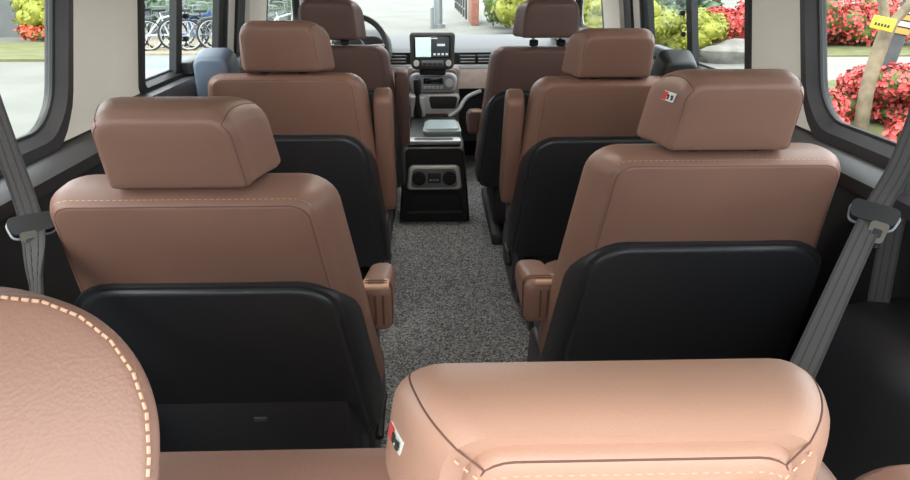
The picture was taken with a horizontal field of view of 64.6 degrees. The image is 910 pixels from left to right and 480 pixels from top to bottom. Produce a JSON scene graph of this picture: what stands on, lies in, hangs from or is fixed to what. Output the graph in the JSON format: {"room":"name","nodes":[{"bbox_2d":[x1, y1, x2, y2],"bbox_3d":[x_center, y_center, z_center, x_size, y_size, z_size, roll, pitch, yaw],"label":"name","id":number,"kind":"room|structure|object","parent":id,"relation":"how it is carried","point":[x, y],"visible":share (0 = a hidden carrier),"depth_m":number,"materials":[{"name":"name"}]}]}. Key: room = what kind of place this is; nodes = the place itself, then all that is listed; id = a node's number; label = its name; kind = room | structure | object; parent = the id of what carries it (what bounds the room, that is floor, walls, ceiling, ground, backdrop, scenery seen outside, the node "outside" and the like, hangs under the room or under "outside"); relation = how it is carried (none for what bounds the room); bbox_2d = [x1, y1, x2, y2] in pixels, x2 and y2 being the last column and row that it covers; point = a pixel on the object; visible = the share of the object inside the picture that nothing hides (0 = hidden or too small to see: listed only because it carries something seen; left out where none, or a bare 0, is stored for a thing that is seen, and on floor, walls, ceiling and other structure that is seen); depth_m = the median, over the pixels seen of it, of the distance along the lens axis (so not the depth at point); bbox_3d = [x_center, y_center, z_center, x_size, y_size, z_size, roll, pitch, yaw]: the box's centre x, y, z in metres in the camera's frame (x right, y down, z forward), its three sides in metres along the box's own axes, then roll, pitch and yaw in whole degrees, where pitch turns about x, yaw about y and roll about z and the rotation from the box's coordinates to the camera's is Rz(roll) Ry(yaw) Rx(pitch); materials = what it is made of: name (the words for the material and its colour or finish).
{"room":"vehicle interior","nodes":[
{"label":"vehicle interior","id":0,"kind":"room"},
{"bbox_2d":[0,0,303,305],"bbox_3d":[-0.901,-0.288,2.428,0.130,1.370,5.200,-1,21,-2],"label":"wall","id":1,"kind":"structure","parent":0,"point":[95,22],"depth_m":1.65,"materials":[{"name":"beige plastic"}]},
{"bbox_2d":[0,95,55,294],"bbox_3d":[-0.643,-0.112,1.078,0.082,0.613,0.550,-14,25,-34],"label":"belt","id":2,"kind":"object","parent":1,"relation":"attached to","point":[31,226],"visible":0.7,"depth_m":1.23,"materials":[{"name":"grey fabric"}]},
{"bbox_2d":[0,0,73,176],"bbox_3d":[-0.836,-0.186,0.926,0.094,0.437,1.437,-1,21,-2],"label":"window","id":3,"kind":"structure","parent":1,"relation":"in","point":[49,131],"depth_m":1.55,"materials":[{"name":"grey plastic"}]},
{"bbox_2d":[0,132,100,220],"bbox_3d":[-0.820,0.046,0.985,0.075,0.050,2.260,-1,21,-2],"label":"trim","id":4,"kind":"structure","parent":1,"relation":"attached to","point":[77,156],"depth_m":1.48,"materials":[{"name":"grey plastic"}]},
{"bbox_2d":[118,0,234,96],"bbox_3d":[-0.891,-0.755,2.386,0.099,0.465,1.190,-1,21,-2],"label":"wall door","id":5,"kind":"structure","parent":1,"relation":"in","point":[127,9],"depth_m":1.92,"materials":[{"name":"beige plastic"}]},
{"bbox_2d":[137,0,228,93],"bbox_3d":[-0.882,-0.746,2.369,0.094,0.404,0.894,-1,21,-2],"label":"window","id":6,"kind":"structure","parent":5,"relation":"attached to","point":[178,68],"depth_m":2.28,"materials":[{"name":"black plastic"}]},
{"bbox_2d":[133,53,258,96],"bbox_3d":[-0.903,-0.869,3.385,0.077,0.104,3.000,-1,21,-2],"label":"trim","id":7,"kind":"structure","parent":1,"relation":"attached to","point":[186,85],"depth_m":2.21,"materials":[{"name":"grey plastic"}]},
{"bbox_2d":[234,0,244,53],"bbox_3d":[-0.906,-0.673,3.085,0.105,1.030,0.120,-1,21,-2],"label":"trim","id":8,"kind":"structure","parent":1,"relation":"attached to","point":[239,4],"depth_m":2.97,"materials":[{"name":"black plastic"}]},
{"bbox_2d":[244,0,266,23],"bbox_3d":[-0.909,-0.629,3.379,0.155,1.340,0.380,-1,21,-2],"label":"trim","id":9,"kind":"structure","parent":1,"relation":"attached to","point":[255,10],"depth_m":3.13,"materials":[{"name":"beige plastic"}]},
{"bbox_2d":[266,0,299,20],"bbox_3d":[-0.931,-1.309,3.895,0.094,0.414,0.970,-1,21,-2],"label":"window","id":10,"kind":"structure","parent":1,"relation":"in","point":[295,3],"depth_m":4.32,"materials":[{"name":"black plastic"}]},
{"bbox_2d":[380,156,529,447],"bbox_3d":[-0.039,0.344,2.779,1.840,0.060,5.360,-1,21,-2],"label":"floor","id":11,"kind":"structure","parent":0,"point":[455,301],"depth_m":2.95,"materials":[{"name":"carpet"}]},
{"bbox_2d":[50,96,394,451],"bbox_3d":[-0.459,0.121,1.756,0.631,1.078,1.011,-1,21,-2],"label":"seat","id":12,"kind":"object","parent":11,"relation":"on","point":[248,313],"visible":0.92,"depth_m":1.31,"materials":[{"name":"brown leather"}]},
{"bbox_2d":[193,20,396,279],"bbox_3d":[-0.531,-0.272,2.732,0.638,1.126,0.885,-1,21,-2],"label":"seat","id":13,"kind":"object","parent":11,"relation":"on","point":[321,124],"visible":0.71,"depth_m":2.28,"materials":[{"name":"brown leather"}]},
{"bbox_2d":[277,0,409,236],"bbox_3d":[-0.537,-0.622,3.628,0.633,1.152,0.921,-1,21,-2],"label":"seat","id":14,"kind":"object","parent":11,"relation":"on","point":[343,20],"visible":0.34,"depth_m":3.13,"materials":[{"name":"brown leather"}]},
{"bbox_2d":[400,117,469,221],"bbox_3d":[-0.120,-0.447,4.124,0.378,0.475,0.782,-1,21,-2],"label":"console","id":15,"kind":"object","parent":11,"relation":"on","point":[434,189],"visible":0.98,"depth_m":3.81,"materials":[{"name":"black plastic"}]},
{"bbox_2d":[412,171,425,185],"bbox_3d":[-0.188,-0.321,3.758,0.072,0.076,0.014,-1,21,-2],"label":"air vent","id":16,"kind":"object","parent":15,"relation":"attached to","point":[418,177],"depth_m":3.76,"materials":[{"name":"grey plastic"}]},
{"bbox_2d":[411,169,456,187],"bbox_3d":[-0.109,-0.324,3.768,0.240,0.101,0.010,-1,21,-2],"label":"vent","id":17,"kind":"object","parent":15,"relation":"attached to","point":[420,178],"depth_m":3.76,"materials":[{"name":"grey plastic"}]},
{"bbox_2d":[410,137,460,144],"bbox_3d":[-0.111,-0.520,3.778,0.285,0.020,0.098,-1,21,-2],"label":"tray","id":18,"kind":"object","parent":15,"relation":"on","point":[413,140],"depth_m":3.74,"materials":[{"name":"silver metal"}]},
{"bbox_2d":[443,171,455,185],"bbox_3d":[-0.029,-0.323,3.763,0.072,0.076,0.014,-1,21,-2],"label":"air vent","id":19,"kind":"object","parent":15,"relation":"attached to","point":[449,177],"depth_m":3.76,"materials":[{"name":"grey plastic"}]},
{"bbox_2d":[0,287,909,479],"bbox_3d":[0.058,0.432,0.909,1.308,1.091,0.880,-1,21,-2],"label":"bench","id":20,"kind":"object","parent":11,"relation":"on","point":[77,403],"visible":1,"depth_m":0.52,"materials":[{"name":"brown leather"}]},
{"bbox_2d":[466,0,579,244],"bbox_3d":[0.376,-0.637,3.668,0.645,1.152,0.951,-1,21,-2],"label":"seat","id":21,"kind":"object","parent":11,"relation":"on","point":[509,67],"visible":0.49,"depth_m":3.20,"materials":[{"name":"brown leather"}]},
{"bbox_2d":[499,28,696,330],"bbox_3d":[0.478,-0.291,2.822,0.638,1.099,0.962,-1,21,-2],"label":"seat","id":22,"kind":"object","parent":11,"relation":"on","point":[545,153],"visible":0.67,"depth_m":2.37,"materials":[{"name":"brown leather"}]},
{"bbox_2d":[515,69,840,361],"bbox_3d":[0.482,0.053,1.905,0.651,1.099,0.962,-1,21,-2],"label":"seat","id":23,"kind":"object","parent":11,"relation":"on","point":[700,241],"visible":0.79,"depth_m":1.46,"materials":[{"name":"brown leather"}]},
{"bbox_2d":[545,260,557,273],"bbox_3d":[0.501,0.208,2.077,0.500,0.162,0.550,-1,21,-2],"label":"seat cushion","id":24,"kind":"object","parent":23,"relation":"on","point":[551,265],"depth_m":2.21,"materials":[{"name":"brown leather"}]},
{"bbox_2d":[464,141,476,155],"bbox_3d":[-0.118,-0.984,5.120,1.640,0.820,0.040,-1,21,-2],"label":"wall","id":25,"kind":"structure","parent":0,"point":[469,146],"depth_m":5.22,"materials":[{"name":"black plastic"}]},
{"bbox_2d":[330,29,556,140],"bbox_3d":[-0.111,-1.032,4.820,1.640,0.780,1.135,-1,21,-2],"label":"dashboard","id":26,"kind":"object","parent":25,"relation":"attached to","point":[447,71],"visible":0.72,"depth_m":4.44,"materials":[{"name":"black plastic"}]},
{"bbox_2d":[332,29,391,58],"bbox_3d":[-0.577,-1.198,4.426,0.376,0.191,0.280,-1,21,-2],"label":"steering wheel","id":27,"kind":"object","parent":26,"relation":"attached to","point":[373,37],"depth_m":4.29,"materials":[{"name":"black plastic"}]},
{"bbox_2d":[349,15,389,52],"bbox_3d":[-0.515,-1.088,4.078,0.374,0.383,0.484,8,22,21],"label":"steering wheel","id":28,"kind":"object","parent":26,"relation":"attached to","point":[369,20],"visible":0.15,"depth_m":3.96,"materials":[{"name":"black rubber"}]},
{"bbox_2d":[390,55,406,64],"bbox_3d":[-0.352,-1.120,4.477,0.100,0.057,0.030,-1,21,-2],"label":"air vent","id":29,"kind":"object","parent":26,"relation":"attached to","point":[395,59],"depth_m":4.46,"materials":[{"name":"black plastic"}]},
{"bbox_2d":[459,55,475,64],"bbox_3d":[0.078,-1.123,4.485,0.100,0.057,0.030,-1,21,-2],"label":"air vent","id":30,"kind":"object","parent":26,"relation":"attached to","point":[463,59],"depth_m":4.47,"materials":[{"name":"black plastic"}]},
{"bbox_2d":[477,55,489,63],"bbox_3d":[0.203,-1.128,4.497,0.130,0.057,0.030,-1,21,-2],"label":"air vent","id":31,"kind":"object","parent":26,"relation":"attached to","point":[481,59],"depth_m":4.48,"materials":[{"name":"black plastic"}]},
{"bbox_2d":[565,0,909,361],"bbox_3d":[0.828,-0.306,2.477,0.130,1.370,5.200,-1,21,-2],"label":"wall","id":32,"kind":"structure","parent":0,"point":[836,230],"depth_m":1.62,"materials":[{"name":"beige plastic"}]},
{"bbox_2d":[558,27,655,74],"bbox_3d":[0.764,-0.886,3.432,0.077,0.104,3.000,-1,21,-2],"label":"trim","id":33,"kind":"structure","parent":32,"relation":"attached to","point":[580,28],"depth_m":4.21,"materials":[{"name":"grey plastic"}]},
{"bbox_2d":[602,0,624,27],"bbox_3d":[0.770,-0.707,3.585,0.155,1.340,0.380,-1,21,-2],"label":"trim","id":34,"kind":"structure","parent":32,"relation":"attached to","point":[613,10],"depth_m":3.35,"materials":[{"name":"beige plastic"}]},
{"bbox_2d":[623,0,633,27],"bbox_3d":[0.783,-0.751,3.291,0.105,1.030,0.120,-1,21,-2],"label":"trim","id":35,"kind":"structure","parent":32,"relation":"attached to","point":[628,4],"depth_m":3.17,"materials":[{"name":"black plastic"}]},
{"bbox_2d":[633,0,765,68],"bbox_3d":[0.807,-0.803,2.513,0.099,0.465,1.360,-1,21,-2],"label":"wall door","id":36,"kind":"structure","parent":32,"relation":"in","point":[758,6],"depth_m":1.94,"materials":[{"name":"beige plastic"}]},
{"bbox_2d":[639,0,751,68],"bbox_3d":[0.801,-0.787,2.477,0.094,0.404,1.104,-1,21,-2],"label":"window","id":37,"kind":"structure","parent":36,"relation":"attached to","point":[646,7],"depth_m":2.45,"materials":[{"name":"clear glass"}]},
{"bbox_2d":[800,0,896,168],"bbox_3d":[0.848,-0.214,1.001,0.094,0.437,1.497,-1,21,-2],"label":"window","id":38,"kind":"structure","parent":32,"relation":"in","point":[823,120],"depth_m":1.65,"materials":[{"name":"grey plastic"}]},
{"bbox_2d":[790,127,909,220],"bbox_3d":[0.834,0.029,1.032,0.075,0.050,2.260,-1,21,-2],"label":"trim","id":39,"kind":"structure","parent":32,"relation":"attached to","point":[858,175],"depth_m":1.44,"materials":[{"name":"grey plastic"}]},
{"bbox_2d":[790,109,909,378],"bbox_3d":[0.545,-0.067,1.001,0.084,0.648,0.676,18,27,40],"label":"belt","id":40,"kind":"object","parent":32,"relation":"attached to","point":[874,217],"visible":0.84,"depth_m":1.13,"materials":[{"name":"grey fabric"}]},
{"bbox_2d":[815,297,909,479],"bbox_3d":[0.791,0.652,0.853,0.145,0.720,1.490,-1,21,-2],"label":"trim","id":41,"kind":"structure","parent":32,"relation":"attached to","point":[863,376],"depth_m":1.25,"materials":[{"name":"grey plastic"}]},
{"bbox_2d":[867,107,909,302],"bbox_3d":[0.805,-0.158,1.272,0.042,0.621,0.076,12,24,29],"label":"belt","id":42,"kind":"object","parent":32,"relation":"attached to","point":[886,256],"visible":0.45,"depth_m":1.33,"materials":[{"name":"grey fabric"}]},
{"bbox_3d":[0.758,-1.391,4.070,0.097,0.440,1.050,-1,21,-2],"label":"wall","id":43,"kind":"structure","parent":0,"visible":0},
{"bbox_2d":[575,0,603,28],"bbox_3d":[0.752,-1.357,4.022,0.094,0.414,0.800,-1,21,-2],"label":"window","id":44,"kind":"structure","parent":43,"relation":"in","point":[579,2],"depth_m":4.34,"materials":[{"name":"clear glass"}]},
{"label":"outside","id":45,"kind":"structure","parent":0,"visible":0},
{"bbox_2d":[699,37,909,56],"bbox_3d":[14.446,-5.434,19.260,22.000,0.060,9.000,-1,21,-2],"label":"lawn","id":46,"kind":"structure","parent":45,"point":[833,50],"depth_m":15.74,"materials":[{"name":"green plant"}]},
{"bbox_2d":[655,0,680,14],"bbox_3d":[4.395,-5.244,16.501,1.615,1.610,1.476,-1,21,-2],"label":"shrub","id":47,"kind":"object","parent":46,"relation":"on","point":[670,4],"visible":0.12,"depth_m":15.99,"materials":[{"name":"green plant"}]},
{"bbox_2d":[674,0,725,16],"bbox_3d":[5.930,-5.877,17.872,1.583,1.902,1.483,-1,21,-2],"label":"shrub","id":48,"kind":"object","parent":46,"relation":"on","point":[707,4],"visible":0.2,"depth_m":17.51,"materials":[{"name":"green plant"}]},
{"bbox_2d":[706,5,744,43],"bbox_3d":[6.259,-4.963,16.752,1.272,0.950,0.904,5,21,14],"label":"bush","id":49,"kind":"object","parent":46,"relation":"on","point":[737,24],"visible":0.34,"depth_m":16.47,"materials":[{"name":"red plant"}]},
{"bbox_2d":[735,0,851,42],"bbox_3d":[7.647,-5.171,16.665,2.633,1.518,2.032,-1,21,-2],"label":"bush","id":50,"kind":"object","parent":46,"relation":"on","point":[833,6],"visible":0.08,"depth_m":16.03,"materials":[{"name":"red plant"}]},
{"bbox_2d":[827,0,909,45],"bbox_3d":[9.510,-5.168,16.990,2.676,1.304,2.003,-2,21,-5],"label":"bush","id":51,"kind":"object","parent":46,"relation":"on","point":[856,29],"visible":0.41,"depth_m":16.35,"materials":[{"name":"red plant"}]},
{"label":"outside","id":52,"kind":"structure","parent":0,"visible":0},
{"bbox_2d":[0,42,43,61],"bbox_3d":[-17.307,-4.128,15.799,18.300,0.050,3.700,-1,21,-2],"label":"lawn","id":53,"kind":"structure","parent":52,"point":[9,51],"depth_m":15.55,"materials":[{"name":"green plant"}]},
{"bbox_2d":[13,24,43,40],"bbox_3d":[-10.475,-5.180,17.947,1.001,0.430,0.480,-1,21,-2],"label":"clump","id":54,"kind":"object","parent":53,"relation":"on","point":[26,32],"visible":0.77,"depth_m":17.84,"materials":[{"name":"red plant"}]},
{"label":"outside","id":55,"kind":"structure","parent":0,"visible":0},
{"bbox_2d":[828,80,890,136],"bbox_3d":[11.467,-1.631,9.158,16.600,0.050,6.400,-1,21,-2],"label":"lawn","id":56,"kind":"structure","parent":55,"point":[875,127],"depth_m":8.28,"materials":[{"name":"green plant"}]},
{"bbox_2d":[829,88,850,123],"bbox_3d":[3.783,-1.366,7.779,1.151,0.533,0.993,-1,21,-2],"label":"bush","id":57,"kind":"object","parent":56,"relation":"on","point":[838,101],"visible":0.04,"depth_m":7.70,"materials":[{"name":"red plant"}]},
{"bbox_2d":[834,61,909,125],"bbox_3d":[5.015,-1.684,8.254,1.266,0.774,1.315,-1,21,-2],"label":"bush","id":58,"kind":"object","parent":56,"relation":"on","point":[891,100],"visible":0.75,"depth_m":8.04,"materials":[{"name":"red plant"}]},
{"bbox_2d":[853,0,909,130],"bbox_3d":[4.069,-3.066,7.199,2.033,4.180,1.803,4,21,12],"label":"street tree","id":59,"kind":"object","parent":56,"relation":"on","point":[882,41],"visible":0.75,"depth_m":7.63,"materials":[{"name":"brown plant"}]},
{"bbox_2d":[869,15,896,31],"bbox_3d":[4.392,-2.220,7.384,0.240,0.170,0.027,10,23,24],"label":"sign","id":60,"kind":"object","parent":59,"relation":"attached to","point":[878,22],"visible":1,"depth_m":7.38,"materials":[{"name":"yellow"}]},
{"bbox_2d":[882,118,905,141],"bbox_3d":[4.516,-0.950,6.688,1.204,0.492,0.866,-7,22,-17],"label":"bush","id":61,"kind":"object","parent":56,"relation":"on","point":[893,132],"visible":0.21,"depth_m":6.58,"materials":[{"name":"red plant"}]},
{"bbox_2d":[882,0,909,70],"bbox_3d":[6.641,-4.006,9.528,2.036,4.378,1.759,5,21,12],"label":"street tree","id":62,"kind":"object","parent":56,"relation":"on","point":[902,31],"visible":0.41,"depth_m":9.38,"materials":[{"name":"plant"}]},
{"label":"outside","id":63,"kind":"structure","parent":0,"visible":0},
{"bbox_2d":[827,57,909,80],"bbox_3d":[14.581,-3.239,13.463,18.100,0.030,3.400,-1,21,-2],"label":"path","id":64,"kind":"structure","parent":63,"point":[836,65],"depth_m":13.81,"materials":[{"name":"concrete"}]},
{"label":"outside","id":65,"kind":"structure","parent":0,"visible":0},
{"bbox_2d":[145,55,196,77],"bbox_3d":[-4.886,-2.753,12.169,5.100,0.030,6.400,-1,21,-2],"label":"pavement","id":66,"kind":"structure","parent":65,"point":[154,64],"depth_m":13.81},
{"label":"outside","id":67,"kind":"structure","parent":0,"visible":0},
{"bbox_2d":[0,0,900,137],"bbox_3d":[-1.009,-10.653,33.371,120.000,0.100,110.000,-1,21,-2],"label":"road","id":68,"kind":"structure","parent":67,"point":[21,83],"depth_m":21.64,"materials":[{"name":"grey asphalt"}]},
{"bbox_2d":[0,0,20,36],"bbox_3d":[-17.624,-7.088,18.844,17.900,3.450,0.300,-1,21,-2],"label":"wall","id":69,"kind":"structure","parent":68,"relation":"on","point":[7,26],"depth_m":19.32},
{"bbox_2d":[9,0,43,30],"bbox_3d":[-10.351,-5.760,18.263,1.490,1.370,1.153,-1,21,-2],"label":"bush","id":70,"kind":"object","parent":68,"relation":"on","point":[30,12],"visible":0.44,"depth_m":17.85,"materials":[{"name":"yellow plant"}]},
{"bbox_2d":[145,0,186,38],"bbox_3d":[-7.623,-6.067,18.503,1.948,1.744,1.108,-1,21,-2],"label":"bush","id":71,"kind":"object","parent":68,"relation":"on","point":[150,2],"visible":0.25,"depth_m":18.18,"materials":[{"name":"green plant"}]},
{"bbox_2d":[145,39,211,54],"bbox_3d":[-5.481,-4.472,16.688,5.200,0.070,3.300,-1,21,-2],"label":"sidewalk","id":72,"kind":"structure","parent":68,"relation":"on","point":[161,51],"depth_m":15.84,"materials":[{"name":"beige concrete"}]},
{"bbox_2d":[145,2,168,47],"bbox_3d":[-7.035,-4.665,15.715,1.698,1.032,0.600,-14,25,-35],"label":"bicycle","id":73,"kind":"object","parent":72,"relation":"on","point":[147,12],"visible":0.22,"depth_m":15.93,"materials":[{"name":"black"}]},
{"bbox_2d":[150,6,165,16],"bbox_3d":[-6.570,-5.065,15.945,0.232,0.213,0.291,-14,25,-35],"label":"basket","id":74,"kind":"object","parent":73,"relation":"on","point":[155,15],"depth_m":15.87,"materials":[{"name":"silver metal"}]},
{"bbox_2d":[145,0,195,45],"bbox_3d":[-6.633,-4.785,15.985,1.698,1.032,0.600,-16,26,-34],"label":"bicycle","id":75,"kind":"object","parent":72,"relation":"on","point":[146,9],"visible":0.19,"depth_m":15.99,"materials":[{"name":"silver metal"}]},
{"bbox_2d":[145,1,208,50],"bbox_3d":[-6.219,-4.688,15.745,1.698,1.032,0.600,-17,26,-37],"label":"bicycle","id":76,"kind":"object","parent":72,"relation":"on","point":[161,18],"visible":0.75,"depth_m":15.68,"materials":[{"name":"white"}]},
{"bbox_2d":[187,5,202,14],"bbox_3d":[-5.775,-5.106,15.985,0.232,0.213,0.291,-17,26,-37],"label":"basket","id":77,"kind":"object","parent":76,"relation":"on","point":[192,9],"depth_m":15.95,"materials":[{"name":"silver metal"}]},
{"bbox_2d":[157,1,212,48],"bbox_3d":[-5.832,-4.782,16.121,1.646,1.040,0.581,-10,23,-25],"label":"bicycle","id":78,"kind":"object","parent":72,"relation":"on","point":[184,10],"visible":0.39,"depth_m":15.95,"materials":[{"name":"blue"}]},
{"bbox_2d":[182,3,212,50],"bbox_3d":[-5.396,-4.677,15.848,1.645,1.040,0.581,-10,23,-24],"label":"bicycle","id":79,"kind":"object","parent":72,"relation":"on","point":[189,34],"visible":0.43,"depth_m":15.59,"materials":[{"name":"silver metal"}]},
{"bbox_2d":[196,18,211,47],"bbox_3d":[-4.958,-4.780,16.112,1.645,1.040,0.583,-8,22,-20],"label":"bicycle","id":80,"kind":"object","parent":72,"relation":"on","point":[202,22],"visible":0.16,"depth_m":15.68,"materials":[{"name":"silver metal"}]},
{"bbox_2d":[268,5,276,20],"bbox_3d":[-4.569,-4.714,15.831,0.600,1.032,1.698,19,27,41],"label":"bicycle","id":81,"kind":"object","parent":72,"relation":"on","point":[269,14],"visible":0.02,"depth_m":16.15,"materials":[{"name":"silver metal"}]},
{"bbox_2d":[268,5,276,15],"bbox_3d":[-4.161,-5.141,16.115,0.291,0.213,0.232,19,27,41],"label":"basket","id":82,"kind":"object","parent":81,"relation":"on","point":[269,14],"depth_m":16.05,"materials":[{"name":"silver metal"}]},
{"bbox_2d":[267,0,290,20],"bbox_3d":[-3.746,-4.734,15.852,0.600,1.032,1.698,18,28,40],"label":"bicycle","id":83,"kind":"object","parent":72,"relation":"on","point":[276,9],"visible":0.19,"depth_m":15.64,"materials":[{"name":"silver metal"}]},
{"bbox_2d":[268,1,290,19],"bbox_3d":[-4.130,-4.797,16.143,1.646,1.039,0.581,-9,22,-22],"label":"bicycle","id":84,"kind":"object","parent":72,"relation":"on","point":[284,11],"visible":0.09,"depth_m":16.17,"materials":[{"name":"silver metal"}]},
{"bbox_2d":[187,0,272,31],"bbox_3d":[-5.883,-6.231,18.453,2.475,2.087,1.272,-1,21,-2],"label":"bush","id":85,"kind":"object","parent":68,"relation":"on","point":[189,2],"visible":0.1,"depth_m":18.11,"materials":[{"name":"green plant"}]},
{"bbox_2d":[268,0,290,19],"bbox_3d":[-4.206,-6.254,18.761,1.981,1.941,1.083,-1,21,-2],"label":"bush","id":86,"kind":"object","parent":68,"relation":"on","point":[279,4],"visible":0.12,"depth_m":18.52,"materials":[{"name":"green plant"}]},
{"bbox_2d":[430,5,433,28],"bbox_3d":[-0.701,-6.806,22.001,0.120,0.700,0.114,-1,21,-2],"label":"bollard post","id":87,"kind":"object","parent":68,"relation":"on","point":[431,7],"visible":1,"depth_m":21.97,"materials":[{"name":"silver metal"}]},
{"bbox_2d":[434,0,444,27],"bbox_3d":[-0.526,-8.622,21.859,0.440,4.200,0.440,-1,21,-2],"label":"lamp pole","id":88,"kind":"object","parent":68,"relation":"on","point":[438,17],"visible":0.78,"depth_m":22.36,"materials":[{"name":"silver metal"}]},
{"bbox_2d":[455,0,466,18],"bbox_3d":[0.215,-10.235,29.987,0.083,1.500,8.102,-1,21,-3],"label":"fence","id":89,"kind":"object","parent":68,"relation":"on","point":[462,8],"visible":0.97,"depth_m":27.98,"materials":[{"name":"white metal"}]},
{"bbox_2d":[468,0,478,25],"bbox_3d":[0.621,-7.829,24.438,0.240,0.900,2.400,-1,21,-2],"label":"brick pier","id":90,"kind":"structure","parent":68,"relation":"on","point":[473,5],"depth_m":23.38,"materials":[{"name":"red brick"}]},
{"bbox_2d":[482,0,509,27],"bbox_3d":[1.621,-7.442,22.040,1.881,1.830,1.760,13,24,31],"label":"bush","id":91,"kind":"object","parent":68,"relation":"on","point":[487,3],"visible":0.23,"depth_m":22.13,"materials":[{"name":"green plant"}]},
{"bbox_2d":[491,0,525,27],"bbox_3d":[1.882,-6.636,20.055,1.773,1.797,2.168,-1,21,-2],"label":"bush","id":92,"kind":"object","parent":68,"relation":"on","point":[505,10],"visible":0.45,"depth_m":19.51,"materials":[{"name":"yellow plant"}]},
{"bbox_2d":[583,0,602,27],"bbox_3d":[2.730,-4.881,16.060,1.662,1.248,1.248,-1,21,-2],"label":"bush","id":93,"kind":"object","parent":68,"relation":"on","point":[592,12],"visible":0.15,"depth_m":15.59,"materials":[{"name":"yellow plant"}]},
{"bbox_2d":[654,0,684,45],"bbox_3d":[3.824,-4.256,14.437,1.807,1.338,1.301,-1,21,-2],"label":"bush","id":94,"kind":"object","parent":68,"relation":"on","point":[667,22],"visible":0.19,"depth_m":14.03,"materials":[{"name":"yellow plant"}]},
{"bbox_2d":[664,7,730,53],"bbox_3d":[4.923,-4.272,14.754,1.530,1.028,1.562,-1,21,-2],"label":"bush","id":95,"kind":"object","parent":68,"relation":"on","point":[711,26],"visible":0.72,"depth_m":14.22,"materials":[{"name":"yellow plant"}]},
{"bbox_2d":[700,38,743,63],"bbox_3d":[5.437,-3.643,14.229,1.320,0.658,0.769,-1,21,-2],"label":"rock","id":96,"kind":"object","parent":68,"relation":"on","point":[730,51],"visible":0.55,"depth_m":13.95,"materials":[{"name":"grey stone"}]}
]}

